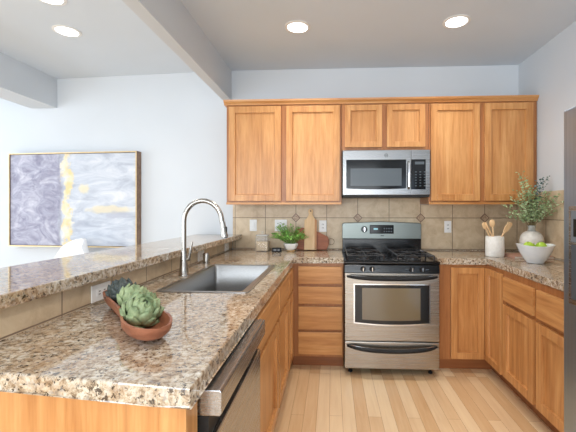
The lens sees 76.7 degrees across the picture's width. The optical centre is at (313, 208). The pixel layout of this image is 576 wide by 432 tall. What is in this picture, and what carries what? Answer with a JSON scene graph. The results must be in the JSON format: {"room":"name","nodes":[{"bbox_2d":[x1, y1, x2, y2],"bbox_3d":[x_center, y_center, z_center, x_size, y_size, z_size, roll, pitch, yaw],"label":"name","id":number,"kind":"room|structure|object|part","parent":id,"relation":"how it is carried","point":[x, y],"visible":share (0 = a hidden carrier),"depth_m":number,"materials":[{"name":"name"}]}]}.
{"room":"kitchen","nodes":[
{"label":"kitchen","id":0,"kind":"room"},
{"bbox_2d":[0,72,230,267],"bbox_3d":[-3.113,-0.027,3.973,4.600,2.720,0.120,0,0,7],"label":"wall","id":1,"kind":"structure","parent":0,"point":[177,123],"depth_m":3.74,"materials":[{"name":"white paint"}]},
{"bbox_2d":[0,52,56,107],"bbox_3d":[-3.066,-1.232,0.262,0.290,0.310,7.234,0,0,3],"label":"beam","id":2,"kind":"structure","parent":1,"relation":"attached to","point":[21,83],"depth_m":3.50,"materials":[{"name":"white paint"}]},
{"bbox_2d":[8,151,140,247],"bbox_3d":[-2.514,-0.097,3.796,1.456,0.984,0.081,0,0,7],"label":"painting","id":3,"kind":"object","parent":1,"relation":"attached to","point":[55,199],"visible":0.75,"depth_m":3.76,"materials":[{"name":"multicoloured paint"}]},
{"bbox_2d":[122,0,231,99],"bbox_3d":[-1.049,-1.237,0.093,0.085,0.300,7.100,0,0,3],"label":"beam","id":4,"kind":"structure","parent":1,"relation":"attached to","point":[169,20],"depth_m":2.51,"materials":[{"name":"white paint"}]},
{"bbox_2d":[0,0,575,78],"bbox_3d":[-1.890,-1.427,0.336,7.590,0.080,7.700,0,0,3],"label":"ceiling","id":5,"kind":"structure","parent":0,"point":[247,34],"depth_m":2.87,"materials":[{"name":"paint"}]},
{"bbox_2d":[39,0,66,5],"bbox_3d":[-1.732,-1.383,2.371,0.196,0.006,0.196,0,0,3],"label":"recessed light","id":6,"kind":"object","parent":5,"relation":"in","point":[51,2],"visible":1,"depth_m":2.43,"materials":[{"name":"white ceramic"}]},
{"bbox_2d":[52,25,81,36],"bbox_3d":[-1.925,-1.383,2.825,0.196,0.006,0.196,0,0,3],"label":"recessed light","id":7,"kind":"object","parent":5,"relation":"in","point":[64,30],"visible":1,"depth_m":2.82,"materials":[{"name":"white ceramic"}]},
{"bbox_2d":[285,20,309,33],"bbox_3d":[-0.125,-1.383,2.763,0.196,0.006,0.196,0,0,3],"label":"recessed light","id":8,"kind":"object","parent":5,"relation":"in","point":[296,26],"visible":1,"depth_m":2.76,"materials":[{"name":"white ceramic"}]},
{"bbox_2d":[443,14,470,28],"bbox_3d":[1.054,-1.383,2.682,0.196,0.006,0.196,0,0,3],"label":"recessed light","id":9,"kind":"object","parent":5,"relation":"in","point":[456,21],"visible":1,"depth_m":2.67,"materials":[{"name":"white ceramic"}]},
{"bbox_2d":[231,65,517,248],"bbox_3d":[0.619,-0.027,3.623,2.910,2.720,0.120,0,0,3],"label":"wall","id":10,"kind":"structure","parent":0,"point":[500,79],"depth_m":3.56,"materials":[{"name":"white paint"}]},
{"bbox_2d":[226,104,341,204],"bbox_3d":[-0.268,-0.491,3.436,1.047,0.903,0.342,0,0,3],"label":"upper cabinet","id":11,"kind":"object","parent":10,"relation":"attached to","point":[277,154],"visible":0.99,"depth_m":3.28,"materials":[{"name":"brown wood"}]},
{"bbox_3d":[-0.536,-0.500,3.289,0.477,0.857,0.022,0,0,3],"label":"door","id":12,"kind":"part","parent":11,"relation":"part of","materials":[{"name":"brown wood"}]},
{"bbox_3d":[-0.535,-0.500,3.294,0.361,0.741,0.011,0,0,3],"label":"door panel","id":13,"kind":"part","parent":11,"relation":"part of","materials":[{"name":"brown wood"}]},
{"bbox_3d":[-0.276,-0.051,3.280,1.047,0.022,0.012,0,0,3],"label":"rail","id":14,"kind":"part","parent":11,"relation":"part of","materials":[{"name":"brown wood"}]},
{"bbox_3d":[-0.010,-0.500,3.263,0.483,0.857,0.022,0,0,3],"label":"door","id":15,"kind":"part","parent":11,"relation":"part of","materials":[{"name":"brown wood"}]},
{"bbox_3d":[-0.010,-0.500,3.267,0.367,0.741,0.011,0,0,3],"label":"door panel","id":16,"kind":"part","parent":11,"relation":"part of","materials":[{"name":"brown wood"}]},
{"bbox_2d":[223,95,538,107],"bbox_3d":[0.574,-0.966,3.385,2.773,0.044,0.356,0,0,3],"label":"crown molding","id":17,"kind":"structure","parent":11,"relation":"on","point":[497,98],"depth_m":3.22,"materials":[{"name":"brown wood"}]},
{"bbox_2d":[233,182,517,249],"bbox_3d":[0.574,0.066,3.562,2.777,0.665,0.008,0,0,3],"label":"backsplash","id":18,"kind":"structure","parent":10,"relation":"attached to","point":[467,231],"depth_m":3.55,"materials":[{"name":"beige tile"}]},
{"bbox_2d":[250,220,256,230],"bbox_3d":[-0.606,0.163,3.612,0.071,0.115,0.010,0,0,3],"label":"light switch","id":19,"kind":"object","parent":18,"relation":"attached to","point":[253,223],"visible":1,"depth_m":3.61,"materials":[{"name":"white plastic"}]},
{"bbox_2d":[275,220,286,230],"bbox_3d":[-0.329,0.163,3.599,0.120,0.115,0.008,0,0,3],"label":"wall outlet","id":20,"kind":"object","parent":18,"relation":"attached to","point":[277,222],"visible":0.63,"depth_m":3.60,"materials":[{"name":"white plastic"}]},
{"bbox_2d":[292,214,299,221],"bbox_3d":[-0.179,0.087,3.593,0.092,0.092,0.006,0,0,3],"label":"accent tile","id":21,"kind":"structure","parent":18,"relation":"attached to","point":[295,217],"depth_m":3.59,"materials":[{"name":"brown tile"}]},
{"bbox_2d":[319,220,325,231],"bbox_3d":[0.087,0.169,3.578,0.072,0.113,0.008,0,0,3],"label":"wall outlet","id":22,"kind":"object","parent":18,"relation":"attached to","point":[322,223],"visible":1,"depth_m":3.58,"materials":[{"name":"white plastic"}]},
{"bbox_2d":[353,213,361,221],"bbox_3d":[0.430,0.087,3.562,0.092,0.092,0.006,0,0,3],"label":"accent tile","id":23,"kind":"structure","parent":18,"relation":"attached to","point":[357,217],"depth_m":3.56,"materials":[{"name":"brown tile"}]},
{"bbox_2d":[416,213,424,222],"bbox_3d":[1.039,0.087,3.531,0.092,0.092,0.006,0,0,3],"label":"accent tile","id":24,"kind":"structure","parent":18,"relation":"attached to","point":[420,217],"depth_m":3.53,"materials":[{"name":"brown tile"}]},
{"bbox_2d":[444,221,450,232],"bbox_3d":[1.298,0.172,3.516,0.067,0.113,0.008,0,0,3],"label":"wall outlet","id":25,"kind":"object","parent":18,"relation":"attached to","point":[447,224],"visible":1,"depth_m":3.51,"materials":[{"name":"white plastic"}]},
{"bbox_2d":[480,213,488,221],"bbox_3d":[1.648,0.087,3.500,0.092,0.092,0.006,0,0,3],"label":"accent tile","id":26,"kind":"structure","parent":18,"relation":"attached to","point":[484,217],"depth_m":3.50,"materials":[{"name":"brown tile"}]},
{"bbox_2d":[341,103,427,155],"bbox_3d":[0.640,-0.733,3.390,0.768,0.421,0.342,0,0,3],"label":"upper cabinet","id":27,"kind":"object","parent":10,"relation":"attached to","point":[394,126],"visible":0.94,"depth_m":3.23,"materials":[{"name":"brown wood"}]},
{"bbox_3d":[0.442,-0.740,3.240,0.328,0.379,0.022,0,0,3],"label":"door","id":28,"kind":"part","parent":27,"relation":"part of","materials":[{"name":"brown wood"}]},
{"bbox_3d":[0.442,-0.740,3.244,0.228,0.279,0.011,0,0,3],"label":"door panel","id":29,"kind":"part","parent":27,"relation":"part of","materials":[{"name":"brown wood"}]},
{"bbox_2d":[342,150,429,197],"bbox_3d":[0.638,-0.309,3.332,0.756,0.411,0.438,0,0,3],"label":"microwave","id":30,"kind":"object","parent":27,"relation":"attached to","point":[365,173],"visible":1,"depth_m":3.16,"materials":[{"name":"metal"}]},
{"bbox_3d":[0.820,-0.295,3.130,0.022,0.249,0.053,0,0,3],"label":"handle","id":31,"kind":"part","parent":30,"relation":"part of","materials":[{"name":"silver metal"}]},
{"bbox_3d":[0.929,-0.319,3.166,0.160,0.393,0.038,0,0,3],"label":"control panel","id":32,"kind":"part","parent":30,"relation":"part of","materials":[{"name":"metal"}]},
{"bbox_3d":[0.817,-0.740,3.221,0.335,0.379,0.022,0,0,3],"label":"door","id":33,"kind":"part","parent":27,"relation":"part of","materials":[{"name":"brown wood"}]},
{"bbox_3d":[0.817,-0.740,3.225,0.235,0.279,0.011,0,0,3],"label":"door panel","id":34,"kind":"part","parent":27,"relation":"part of","materials":[{"name":"brown wood"}]},
{"bbox_2d":[420,101,536,203],"bbox_3d":[1.492,-0.491,3.347,0.934,0.903,0.342,0,0,3],"label":"upper cabinet","id":35,"kind":"object","parent":10,"relation":"attached to","point":[477,149],"visible":0.89,"depth_m":3.19,"materials":[{"name":"brown wood"}]},
{"bbox_3d":[1.244,-0.500,3.199,0.425,0.857,0.022,0,0,3],"label":"door","id":36,"kind":"part","parent":35,"relation":"part of","materials":[{"name":"brown wood"}]},
{"bbox_3d":[1.244,-0.500,3.204,0.309,0.741,0.011,0,0,3],"label":"door panel","id":37,"kind":"part","parent":35,"relation":"part of","materials":[{"name":"brown wood"}]},
{"bbox_3d":[1.484,-0.051,3.191,0.934,0.022,0.012,0,0,3],"label":"rail","id":38,"kind":"part","parent":35,"relation":"part of","materials":[{"name":"brown wood"}]},
{"bbox_3d":[1.704,-0.500,3.176,0.414,0.857,0.022,0,0,3],"label":"door","id":39,"kind":"part","parent":35,"relation":"part of","materials":[{"name":"brown wood"}]},
{"bbox_3d":[1.704,-0.500,3.180,0.298,0.741,0.011,0,0,3],"label":"door panel","id":40,"kind":"part","parent":35,"relation":"part of","materials":[{"name":"brown wood"}]},
{"bbox_2d":[273,355,552,431],"bbox_3d":[-1.890,1.363,0.336,7.590,0.060,7.700,0,0,3],"label":"floor","id":41,"kind":"structure","parent":0,"point":[316,398],"depth_m":2.48,"materials":[{"name":"brown wood"}]},
{"bbox_2d":[54,238,88,258],"bbox_3d":[-2.331,0.810,3.309,0.460,1.044,0.515,0,0,17],"label":"dining chair","id":42,"kind":"object","parent":41,"relation":"on","point":[77,246],"visible":0.16,"depth_m":3.51,"materials":[{"name":"white fabric"}]},
{"bbox_2d":[0,392,196,431],"bbox_3d":[-0.621,0.890,0.885,0.660,0.884,0.075,0,0,3],"label":"base cabinet","id":43,"kind":"object","parent":41,"relation":"on","point":[19,412],"visible":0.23,"depth_m":0.88,"materials":[{"name":"brown wood"}]},
{"bbox_3d":[-0.326,0.890,0.869,0.069,0.884,0.072,0,0,3],"label":"corner post","id":44,"kind":"part","parent":43,"relation":"part of","materials":[{"name":"brown wood"}]},
{"bbox_2d":[197,319,264,431],"bbox_3d":[-0.553,0.894,1.222,0.672,0.876,0.596,0,0,3],"label":"dishwasher","id":45,"kind":"object","parent":41,"relation":"on","point":[230,402],"visible":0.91,"depth_m":1.13,"materials":[{"name":"metal"}]},
{"bbox_3d":[-0.260,0.905,1.208,0.045,0.656,0.592,0,0,3],"label":"door","id":46,"kind":"part","parent":45,"relation":"part of","materials":[{"name":"metal"}]},
{"bbox_2d":[255,274,288,431],"bbox_3d":[-0.548,0.889,2.105,0.673,0.886,1.150,0,0,3],"label":"base cabinet","id":47,"kind":"object","parent":41,"relation":"on","point":[274,345],"visible":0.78,"depth_m":2.04,"materials":[{"name":"brown wood"}]},
{"bbox_2d":[0,249,343,409],"bbox_3d":[-0.342,0.423,2.208,1.102,0.054,2.796,0,0,3],"label":"countertop","id":48,"kind":"structure","parent":47,"relation":"on","point":[86,353],"depth_m":1.06,"materials":[{"name":"stone"}]},
{"bbox_2d":[103,290,172,340],"bbox_3d":[-0.652,0.370,1.292,0.139,0.060,0.675,0,0,-39],"label":"bowl","id":49,"kind":"object","parent":48,"relation":"on","point":[157,331],"visible":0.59,"depth_m":1.07,"materials":[{"name":"brown ceramic"}]},
{"bbox_2d":[104,277,136,304],"bbox_3d":[-0.760,0.325,1.440,0.116,0.104,0.118,0,0,3],"label":"artichoke","id":50,"kind":"object","parent":49,"relation":"in","point":[114,288],"visible":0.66,"depth_m":1.41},
{"bbox_2d":[117,283,148,306],"bbox_3d":[-0.651,0.322,1.317,0.112,0.106,0.119,0,0,3],"label":"artichoke","id":51,"kind":"object","parent":49,"relation":"in","point":[126,292],"visible":0.48,"depth_m":1.29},
{"bbox_2d":[119,290,164,327],"bbox_3d":[-0.560,0.328,1.185,0.127,0.122,0.132,0,0,3],"label":"artichoke","id":52,"kind":"object","parent":49,"relation":"in","point":[142,310],"visible":0.97,"depth_m":1.15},
{"bbox_2d":[178,198,227,275],"bbox_3d":[-0.664,0.169,2.176,0.302,0.464,0.062,0,0,3],"label":"faucet","id":53,"kind":"object","parent":48,"relation":"on","point":[183,269],"visible":1,"depth_m":2.17,"materials":[{"name":"silver metal"}]},
{"bbox_3d":[-0.751,0.256,2.181,0.050,0.123,0.024,0,0,3],"label":"handle","id":54,"kind":"part","parent":53,"relation":"part of","materials":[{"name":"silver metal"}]},
{"bbox_2d":[202,253,209,263],"bbox_3d":[-0.791,0.361,2.663,0.056,0.080,0.056,0,0,3],"label":"air gap","id":55,"kind":"object","parent":48,"relation":"on","point":[206,256],"visible":1,"depth_m":2.65,"materials":[{"name":"silver metal"}]},
{"bbox_2d":[156,264,275,292],"bbox_3d":[-0.519,0.504,2.162,0.455,0.214,0.855,0,0,3],"label":"sink","id":56,"kind":"object","parent":48,"relation":"in","point":[230,278],"visible":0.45,"depth_m":2.55,"materials":[{"name":"metal"}]},
{"bbox_2d":[256,241,268,250],"bbox_3d":[-0.490,0.304,3.464,0.124,0.193,0.124,0,0,3],"label":"storage jar","id":57,"kind":"object","parent":48,"relation":"on","point":[260,245],"visible":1,"depth_m":3.41,"materials":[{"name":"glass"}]},
{"bbox_2d":[272,248,280,251],"bbox_3d":[-0.347,0.380,3.374,0.086,0.040,0.026,0,0,3],"label":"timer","id":58,"kind":"object","parent":48,"relation":"on","point":[273,249],"visible":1,"depth_m":3.36,"materials":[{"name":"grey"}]},
{"bbox_2d":[271,222,306,251],"bbox_3d":[-0.235,0.263,3.404,0.375,0.274,0.181,0,0,3],"label":"potted herb","id":59,"kind":"object","parent":48,"relation":"on","point":[289,245],"visible":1,"depth_m":3.40,"materials":[{"name":"green plant"}]},
{"bbox_2d":[284,243,297,249],"bbox_3d":[-0.219,0.354,3.421,0.126,0.064,0.126,0,0,25],"label":"pot","id":60,"kind":"object","parent":59,"relation":"on","point":[289,246],"depth_m":3.38,"materials":[{"name":"ceramic"}]},
{"bbox_2d":[304,209,316,249],"bbox_3d":[-0.033,0.196,3.528,0.120,0.399,0.072,0,0,3],"label":"cutting board","id":61,"kind":"object","parent":48,"relation":"on","point":[310,223],"visible":0.98,"depth_m":3.52,"materials":[{"name":"brown wood"}]},
{"bbox_2d":[295,228,333,249],"bbox_3d":[0.002,0.290,3.550,0.395,0.214,0.040,0,0,4],"label":"cutting board","id":62,"kind":"object","parent":48,"relation":"on","point":[322,240],"visible":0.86,"depth_m":3.54,"materials":[{"name":"brown wood"}]},
{"bbox_3d":[-0.235,0.559,1.847,0.022,0.168,0.605,0,0,3],"label":"drawer","id":63,"kind":"part","parent":47,"relation":"part of","materials":[{"name":"brown wood"}]},
{"bbox_3d":[-0.239,0.935,1.847,0.011,0.423,0.493,0,0,3],"label":"door panel","id":64,"kind":"part","parent":47,"relation":"part of","materials":[{"name":"brown wood"}]},
{"bbox_3d":[-0.235,0.935,1.847,0.022,0.535,0.605,0,0,3],"label":"door","id":65,"kind":"part","parent":47,"relation":"part of","materials":[{"name":"brown wood"}]},
{"bbox_3d":[-0.206,0.559,2.413,0.022,0.168,0.450,0,0,3],"label":"drawer","id":66,"kind":"part","parent":47,"relation":"part of","materials":[{"name":"brown wood"}]},
{"bbox_3d":[-0.206,0.935,2.413,0.022,0.535,0.450,0,0,3],"label":"door","id":67,"kind":"part","parent":47,"relation":"part of","materials":[{"name":"brown wood"}]},
{"bbox_3d":[-0.211,0.935,2.414,0.011,0.423,0.338,0,0,3],"label":"door panel","id":68,"kind":"part","parent":47,"relation":"part of","materials":[{"name":"brown wood"}]},
{"bbox_2d":[287,267,292,370],"bbox_3d":[-0.495,0.889,3.144,0.673,0.886,0.926,0,0,3],"label":"base cabinet","id":69,"kind":"object","parent":41,"relation":"on","point":[290,272],"visible":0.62,"depth_m":2.87,"materials":[{"name":"brown wood"}]},
{"bbox_3d":[-0.186,0.559,2.818,0.022,0.168,0.260,0,0,3],"label":"drawer","id":70,"kind":"part","parent":69,"relation":"part of","materials":[{"name":"brown wood"}]},
{"bbox_3d":[-0.190,0.935,2.818,0.011,0.423,0.148,0,0,3],"label":"door panel","id":71,"kind":"part","parent":69,"relation":"part of","materials":[{"name":"brown wood"}]},
{"bbox_2d":[292,263,342,365],"bbox_3d":[0.043,0.889,3.287,0.430,0.886,0.586,0,0,3],"label":"base cabinet","id":72,"kind":"object","parent":41,"relation":"on","point":[317,290],"visible":0.87,"depth_m":3.00,"materials":[{"name":"brown wood"}]},
{"bbox_3d":[0.051,1.111,3.004,0.363,0.185,0.022,0,0,3],"label":"drawer","id":73,"kind":"part","parent":72,"relation":"part of","materials":[{"name":"brown wood"}]},
{"bbox_3d":[0.051,0.902,3.004,0.363,0.188,0.022,0,0,3],"label":"drawer","id":74,"kind":"part","parent":72,"relation":"part of","materials":[{"name":"brown wood"}]},
{"bbox_3d":[0.051,0.714,3.004,0.363,0.142,0.022,0,0,3],"label":"drawer","id":75,"kind":"part","parent":72,"relation":"part of","materials":[{"name":"brown wood"}]},
{"bbox_3d":[0.051,0.547,3.004,0.363,0.145,0.022,0,0,3],"label":"drawer","id":76,"kind":"part","parent":72,"relation":"part of","materials":[{"name":"brown wood"}]},
{"bbox_2d":[342,221,439,373],"bbox_3d":[0.633,0.727,3.181,0.754,1.211,0.739,0,0,3],"label":"gas range","id":77,"kind":"object","parent":41,"relation":"on","point":[391,284],"visible":1,"depth_m":2.88,"materials":[{"name":"silver metal"}]},
{"bbox_2d":[342,247,439,264],"bbox_3d":[0.634,0.404,3.203,0.754,0.084,0.658,0,0,3],"label":"cooktop","id":78,"kind":"object","parent":77,"relation":"in","point":[351,255],"depth_m":3.03,"materials":[{"name":"metal"}]},
{"bbox_3d":[0.618,0.780,2.894,0.744,0.539,0.040,0,0,3],"label":"oven door","id":79,"kind":"part","parent":77,"relation":"part of","materials":[{"name":"metal"}]},
{"bbox_3d":[0.618,1.165,2.895,0.744,0.213,0.038,0,0,3],"label":"drawer","id":80,"kind":"part","parent":77,"relation":"part of","materials":[{"name":"metal"}]},
{"bbox_3d":[0.618,0.477,2.894,0.748,0.061,0.045,0,0,3],"label":"control panel","id":81,"kind":"part","parent":77,"relation":"part of","materials":[{"name":"black metal"}]},
{"bbox_3d":[0.617,0.760,2.873,0.604,0.331,0.003,0,0,3],"label":"window trim","id":82,"kind":"part","parent":77,"relation":"part of","materials":[{"name":"silver metal"}]},
{"bbox_3d":[0.616,0.546,2.844,0.712,0.038,0.064,0,0,3],"label":"handle","id":83,"kind":"part","parent":77,"relation":"part of","materials":[{"name":"silver metal"}]},
{"bbox_3d":[0.616,1.105,2.845,0.712,0.051,0.064,0,0,3],"label":"handle","id":84,"kind":"part","parent":77,"relation":"part of","materials":[{"name":"silver metal"}]},
{"bbox_2d":[439,264,513,391],"bbox_3d":[1.482,0.889,3.070,0.906,0.886,0.873,0,0,3],"label":"base cabinet","id":85,"kind":"object","parent":41,"relation":"on","point":[471,301],"visible":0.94,"depth_m":2.94,"materials":[{"name":"brown wood"}]},
{"bbox_3d":[1.244,0.845,2.944,0.264,0.740,0.022,0,0,3],"label":"door","id":86,"kind":"part","parent":85,"relation":"part of","materials":[{"name":"brown wood"}]},
{"bbox_3d":[1.245,0.845,2.948,0.164,0.640,0.011,0,0,3],"label":"door panel","id":87,"kind":"part","parent":85,"relation":"part of","materials":[{"name":"brown wood"}]},
{"bbox_3d":[1.385,0.845,2.790,0.011,0.640,0.169,0,0,3],"label":"door panel","id":88,"kind":"part","parent":85,"relation":"part of","materials":[{"name":"brown wood"}]},
{"bbox_2d":[424,250,563,291],"bbox_3d":[1.448,0.423,2.579,0.940,0.054,1.872,0,0,3],"label":"countertop","id":89,"kind":"structure","parent":85,"relation":"on","point":[550,273],"depth_m":2.72,"materials":[{"name":"stone"}]},
{"bbox_2d":[485,236,504,256],"bbox_3d":[1.529,0.315,3.067,0.152,0.170,0.129,0,0,3],"label":"utensil crock","id":90,"kind":"object","parent":89,"relation":"on","point":[494,246],"visible":0.95,"depth_m":3.02,"materials":[{"name":"white ceramic"}]},
{"bbox_2d":[482,222,489,235],"bbox_3d":[1.489,0.242,3.077,0.131,0.260,0.023,0,0,5],"label":"wooden spoon","id":91,"kind":"object","parent":90,"relation":"in","point":[484,226],"visible":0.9,"depth_m":3.07,"materials":[{"name":"brown wood"}]},
{"bbox_2d":[489,220,494,236],"bbox_3d":[1.517,0.230,3.064,0.070,0.283,0.031,0,0,-25],"label":"wooden spoon","id":92,"kind":"object","parent":90,"relation":"in","point":[492,222],"visible":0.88,"depth_m":3.06,"materials":[{"name":"brown wood"}]},
{"bbox_2d":[501,222,511,236],"bbox_3d":[1.582,0.240,3.056,0.176,0.266,0.021,0,0,5],"label":"wooden spatula","id":93,"kind":"object","parent":90,"relation":"in","point":[507,227],"visible":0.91,"depth_m":3.05,"materials":[{"name":"brown wood"}]},
{"bbox_2d":[504,253,553,258],"bbox_3d":[1.771,0.391,3.025,0.312,0.019,0.239,0,0,3],"label":"book","id":94,"kind":"object","parent":89,"relation":"on","point":[511,255],"visible":0.48,"depth_m":2.97,"materials":[{"name":"beige paper"}]},
{"bbox_2d":[519,225,543,243],"bbox_3d":[1.820,0.258,3.032,0.180,0.243,0.180,0,0,3],"label":"vase","id":95,"kind":"object","parent":94,"relation":"on","point":[531,235],"visible":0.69,"depth_m":2.98,"materials":[{"name":"white ceramic"}]},
{"bbox_2d":[503,171,563,225],"bbox_3d":[1.745,-0.071,2.943,0.363,0.493,0.388,0,0,3],"label":"bunch","id":96,"kind":"object","parent":95,"relation":"in","point":[530,214],"visible":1,"depth_m":2.98,"materials":[{"name":"green plant"}]},
{"bbox_2d":[516,243,554,263],"bbox_3d":[1.643,0.329,2.695,0.254,0.142,0.254,0,0,3],"label":"fruit bowl","id":97,"kind":"object","parent":89,"relation":"on","point":[531,254],"visible":0.94,"depth_m":2.62,"materials":[{"name":"white ceramic"}]},
{"bbox_2d":[523,242,534,245],"bbox_3d":[1.592,0.277,2.688,0.077,0.077,0.077,0,0,3],"label":"apple","id":98,"kind":"object","parent":97,"relation":"in","point":[525,243],"visible":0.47,"depth_m":2.67,"materials":[{"name":"green food"}]},
{"bbox_2d":[535,242,546,246],"bbox_3d":[1.693,0.280,2.700,0.077,0.075,0.078,0,0,3],"label":"apple","id":99,"kind":"object","parent":97,"relation":"in","point":[539,244],"visible":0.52,"depth_m":2.68,"materials":[{"name":"green food"}]},
{"bbox_3d":[1.381,0.845,2.790,0.022,0.740,0.269,0,0,3],"label":"door","id":100,"kind":"part","parent":85,"relation":"part of","materials":[{"name":"brown wood"}]},
{"bbox_2d":[503,271,548,426],"bbox_3d":[1.627,0.889,2.412,0.551,0.886,0.424,0,0,3],"label":"base cabinet","id":101,"kind":"object","parent":41,"relation":"on","point":[519,293],"visible":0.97,"depth_m":2.39,"materials":[{"name":"brown wood"}]},
{"bbox_3d":[1.367,0.944,2.423,0.011,0.406,0.279,0,0,3],"label":"door panel","id":102,"kind":"part","parent":101,"relation":"part of","materials":[{"name":"brown wood"}]},
{"bbox_3d":[1.362,0.573,2.424,0.022,0.170,0.391,0,0,3],"label":"drawer","id":103,"kind":"part","parent":101,"relation":"part of","materials":[{"name":"brown wood"}]},
{"bbox_3d":[1.362,0.944,2.424,0.022,0.518,0.391,0,0,3],"label":"door","id":104,"kind":"part","parent":101,"relation":"part of","materials":[{"name":"brown wood"}]},
{"bbox_2d":[536,283,563,431],"bbox_3d":[1.602,0.889,1.921,0.551,0.886,0.555,0,0,3],"label":"base cabinet","id":105,"kind":"object","parent":41,"relation":"on","point":[549,300],"visible":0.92,"depth_m":2.06,"materials":[{"name":"brown wood"}]},
{"bbox_3d":[1.337,0.573,1.933,0.022,0.170,0.516,0,0,3],"label":"drawer","id":106,"kind":"part","parent":105,"relation":"part of","materials":[{"name":"brown wood"}]},
{"bbox_3d":[1.342,0.944,1.933,0.011,0.406,0.404,0,0,3],"label":"door panel","id":107,"kind":"part","parent":105,"relation":"part of","materials":[{"name":"brown wood"}]},
{"bbox_2d":[564,106,575,431],"bbox_3d":[1.427,0.445,1.164,0.787,1.774,0.910,0,0,3],"label":"refrigerator","id":108,"kind":"object","parent":41,"relation":"on","point":[570,114],"visible":1,"depth_m":1.58,"materials":[{"name":"grey metal"}]},
{"bbox_3d":[1.114,0.201,1.468,0.008,0.425,0.245,0,0,3],"label":"dispenser frame","id":109,"kind":"part","parent":108,"relation":"part of","materials":[{"name":"metal"}]},
{"bbox_3d":[1.109,0.075,1.468,0.004,0.135,0.205,0,0,3],"label":"dispenser panel","id":110,"kind":"part","parent":108,"relation":"part of","materials":[{"name":"grey"}]},
{"bbox_2d":[518,21,575,260],"bbox_3d":[1.840,-0.027,-0.053,0.100,2.720,7.100,0,0,3],"label":"wall","id":111,"kind":"structure","parent":0,"point":[549,73],"depth_m":2.95,"materials":[{"name":"white paint"}]},
{"bbox_2d":[518,190,563,260],"bbox_3d":[1.918,0.126,2.566,0.008,0.545,1.859,0,0,3],"label":"backsplash","id":112,"kind":"structure","parent":111,"relation":"attached to","point":[551,228],"depth_m":2.92,"materials":[{"name":"beige tile"}]},
{"bbox_3d":[-0.952,0.816,2.241,0.112,1.035,2.800,0,0,3],"label":"wall","id":113,"kind":"structure","parent":0,"visible":0},
{"bbox_2d":[0,242,231,340],"bbox_3d":[-0.892,0.348,2.237,0.008,0.100,2.798,0,0,3],"label":"backsplash","id":114,"kind":"structure","parent":113,"relation":"attached to","point":[16,319],"depth_m":1.35,"materials":[{"name":"beige tile"}]},
{"bbox_2d":[91,281,110,303],"bbox_3d":[-0.917,0.356,1.565,0.008,0.071,0.127,0,0,3],"label":"wall outlet","id":115,"kind":"object","parent":114,"relation":"attached to","point":[97,290],"visible":0.77,"depth_m":1.54,"materials":[{"name":"white plastic"}]},
{"bbox_2d":[97,286,106,296],"bbox_3d":[-0.915,0.356,1.565,0.003,0.032,0.066,0,0,3],"label":"receptacle","id":116,"kind":"object","parent":115,"relation":"attached to","point":[100,289],"depth_m":1.56,"materials":[{"name":"white plastic"}]},
{"bbox_2d":[198,250,203,261],"bbox_3d":[-0.857,0.354,2.754,0.008,0.075,0.125,0,0,3],"label":"wall outlet","id":117,"kind":"object","parent":114,"relation":"attached to","point":[200,253],"visible":0.7,"depth_m":2.74,"materials":[{"name":"white plastic"}]},
{"bbox_2d":[225,243,228,250],"bbox_3d":[-0.823,0.356,3.426,0.008,0.071,0.120,0,0,3],"label":"wall outlet","id":118,"kind":"object","parent":114,"relation":"attached to","point":[226,244],"visible":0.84,"depth_m":3.41,"materials":[{"name":"white plastic"}]},
{"bbox_2d":[0,234,241,309],"bbox_3d":[-1.067,0.275,2.232,0.477,0.044,2.824,0,0,4],"label":"countertop","id":119,"kind":"structure","parent":113,"relation":"on","point":[22,283],"depth_m":1.60,"materials":[{"name":"stone"}]}
]}

